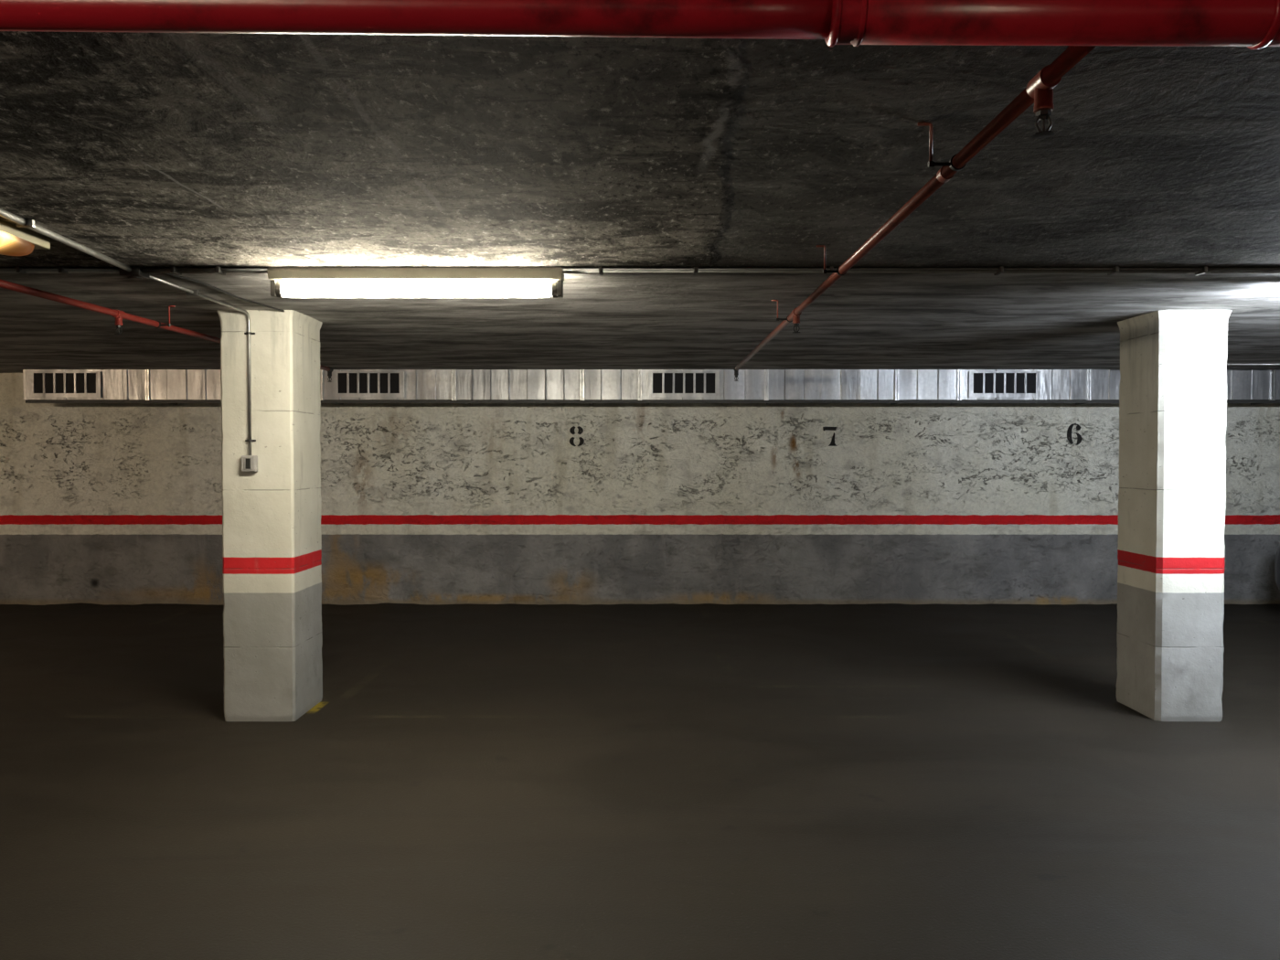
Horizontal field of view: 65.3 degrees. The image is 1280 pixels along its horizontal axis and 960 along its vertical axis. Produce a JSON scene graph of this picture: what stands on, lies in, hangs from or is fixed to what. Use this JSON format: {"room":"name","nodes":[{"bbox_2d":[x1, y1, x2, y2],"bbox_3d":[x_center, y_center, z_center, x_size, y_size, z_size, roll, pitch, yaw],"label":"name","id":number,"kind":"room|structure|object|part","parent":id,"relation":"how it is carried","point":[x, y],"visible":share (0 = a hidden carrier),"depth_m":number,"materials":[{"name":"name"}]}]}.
{"room":"parking garage","nodes":[
{"label":"parking garage","id":0,"kind":"room"},
{"bbox_2d":[0,602,1279,959],"bbox_3d":[1.250,1.476,1.637,21.500,0.071,17.206,0,1,0],"label":"floor","id":1,"kind":"structure","parent":0,"point":[465,781],"depth_m":4.66,"materials":[{"name":"grey concrete"}]},
{"bbox_2d":[216,309,322,721],"bbox_3d":[-2.231,0.211,6.080,0.462,2.402,0.565,0,1,0],"label":"concrete column","id":2,"kind":"structure","parent":1,"relation":"on","point":[272,535],"depth_m":5.83,"materials":[{"name":"paint"}]},
{"bbox_2d":[241,455,257,471],"bbox_3d":[-2.263,-0.095,5.786,0.086,0.096,0.052,0,1,0],"label":"light switch","id":3,"kind":"object","parent":2,"relation":"attached to","point":[249,463],"visible":1,"depth_m":5.77,"materials":[{"name":"grey plastic"}]},
{"bbox_2d":[1116,309,1231,721],"bbox_3d":[3.225,0.211,6.080,0.442,2.402,0.565,0,1,0],"label":"concrete column","id":4,"kind":"structure","parent":1,"relation":"on","point":[1173,385],"depth_m":5.83,"materials":[{"name":"paint"}]},
{"bbox_2d":[1274,542,1279,591],"bbox_3d":[6.660,0.655,7.282,1.960,1.454,4.070,0,1,0],"label":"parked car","id":5,"kind":"object","parent":1,"relation":"on","point":[1277,557],"visible":1,"depth_m":9.17,"materials":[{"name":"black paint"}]},
{"bbox_2d":[0,31,1279,373],"bbox_3d":[1.250,-1.012,1.580,21.900,0.250,17.606,0,1,0],"label":"ceiling","id":6,"kind":"structure","parent":0,"point":[134,149],"depth_m":3.21,"materials":[{"name":"grey concrete"}]},
{"bbox_2d":[0,219,50,255],"bbox_3d":[-2.343,-0.874,3.441,0.135,0.110,0.860,0,1,0],"label":"light","id":7,"kind":"object","parent":6,"relation":"attached to","point":[15,240],"visible":1,"depth_m":3.68,"materials":[{"name":"beige plastic"}]},
{"bbox_2d":[0,208,255,455],"bbox_3d":[-2.188,-0.509,3.467,0.160,0.843,4.676,0,1,-3],"label":"conduit","id":8,"kind":"object","parent":6,"relation":"attached to","point":[130,272],"visible":1,"depth_m":4.45,"materials":[{"name":"grey metal"}]},
{"bbox_2d":[0,279,333,382],"bbox_3d":[-2.677,-0.860,5.159,0.124,0.219,6.835,0,1,1],"label":"pipe","id":9,"kind":"object","parent":6,"relation":"hanging from","point":[119,315],"visible":0.9,"depth_m":5.17,"materials":[{"name":"red metal"}]},
{"bbox_3d":[-2.626,-0.924,5.600,0.038,0.110,0.008,0,1,0],"label":"hanger rod","id":10,"kind":"part","parent":9,"relation":"part of","materials":[{"name":"red paint"}]},
{"bbox_2d":[162,273,284,311],"bbox_3d":[-2.119,-0.962,5.136,0.056,0.011,1.274,0,1,5],"label":"cable","id":11,"kind":"object","parent":6,"relation":"attached to","point":[170,274],"visible":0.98,"depth_m":5.06,"materials":[{"name":"black metal"}]},
{"bbox_2d":[266,266,564,298],"bbox_3d":[-1.008,-0.890,4.526,1.320,0.128,0.115,0,1,0],"label":"fluorescent light","id":12,"kind":"object","parent":6,"relation":"attached to","point":[301,282],"visible":0.98,"depth_m":4.49,"materials":[{"name":"white plastic"}]},
{"bbox_2d":[0,0,1279,49],"bbox_3d":[0.150,-0.808,1.702,16.700,0.162,0.130,0,1,0],"label":"pipe","id":13,"kind":"object","parent":6,"relation":"hanging from","point":[1251,24],"visible":1,"depth_m":1.66,"materials":[{"name":"red metal"}]},
{"bbox_2d":[0,266,1279,275],"bbox_3d":[1.250,-0.939,4.479,21.480,0.028,0.079,0,1,0],"label":"conduit","id":14,"kind":"object","parent":6,"relation":"attached to","point":[26,271],"visible":0.95,"depth_m":4.46,"materials":[{"name":"grey metal"}]},
{"bbox_2d":[22,369,1279,405],"bbox_3d":[3.008,-0.913,9.859,17.944,0.323,0.453,0,1,0],"label":"air duct","id":15,"kind":"object","parent":6,"relation":"hanging from","point":[467,387],"visible":0.94,"depth_m":9.66,"materials":[{"name":"metal"}]},
{"bbox_2d":[28,371,101,397],"bbox_3d":[-5.552,-0.921,9.643,0.693,0.255,0.018,0,1,0],"label":"grille","id":16,"kind":"object","parent":15,"relation":"attached to","point":[41,384],"depth_m":9.64,"materials":[{"name":"silver metal"}]},
{"bbox_2d":[332,371,404,397],"bbox_3d":[-2.621,-0.921,9.643,0.684,0.255,0.018,0,1,0],"label":"grille","id":17,"kind":"object","parent":15,"relation":"attached to","point":[346,384],"depth_m":9.64,"materials":[{"name":"silver metal"}]},
{"bbox_3d":[3.010,-0.768,9.886,17.940,0.031,0.407,0,1,0],"label":"support rail","id":18,"kind":"part","parent":15,"relation":"part of","materials":[{"name":"metal"}]},
{"bbox_2d":[648,371,720,397],"bbox_3d":[0.426,-0.921,9.643,0.693,0.255,0.018,0,1,0],"label":"grille","id":19,"kind":"object","parent":15,"relation":"attached to","point":[661,384],"depth_m":9.64,"materials":[{"name":"silver metal"}]},
{"bbox_2d":[968,371,1040,397],"bbox_3d":[3.521,-0.921,9.643,0.693,0.255,0.018,0,1,0],"label":"grille","id":20,"kind":"object","parent":15,"relation":"attached to","point":[981,384],"depth_m":9.64,"materials":[{"name":"silver metal"}]},
{"bbox_2d":[733,45,1096,381],"bbox_3d":[0.772,-0.865,5.112,0.131,0.207,6.751,0,1,0],"label":"pipe","id":21,"kind":"object","parent":6,"relation":"hanging from","point":[1039,90],"visible":1,"depth_m":2.44,"materials":[{"name":"red metal"}]},
{"bbox_3d":[0.729,-0.922,5.400,0.038,0.105,0.008,0,1,0],"label":"hanger rod","id":22,"kind":"part","parent":21,"relation":"part of","materials":[{"name":"red paint"}]},
{"bbox_3d":[0.728,-0.890,4.011,0.038,0.105,0.008,0,1,0],"label":"hanger rod","id":23,"kind":"part","parent":21,"relation":"part of","materials":[{"name":"red paint"}]},
{"bbox_3d":[0.726,-0.857,2.541,0.038,0.105,0.008,0,1,0],"label":"hanger rod","id":24,"kind":"part","parent":21,"relation":"part of","materials":[{"name":"red paint"}]},
{"bbox_2d":[1226,362,1279,365],"bbox_3d":[8.195,-1.046,9.026,7.590,0.019,0.019,0,1,0],"label":"conduit","id":25,"kind":"object","parent":6,"relation":"attached to","point":[1228,364],"visible":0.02,"depth_m":9.02,"materials":[{"name":"grey metal"}]},
{"bbox_2d":[0,373,1279,605],"bbox_3d":[1.250,0.115,10.259,21.500,2.500,0.304,0,1,0],"label":"wall","id":26,"kind":"structure","parent":0,"point":[101,503],"depth_m":10.12,"materials":[{"name":"grey paint"}]}
]}

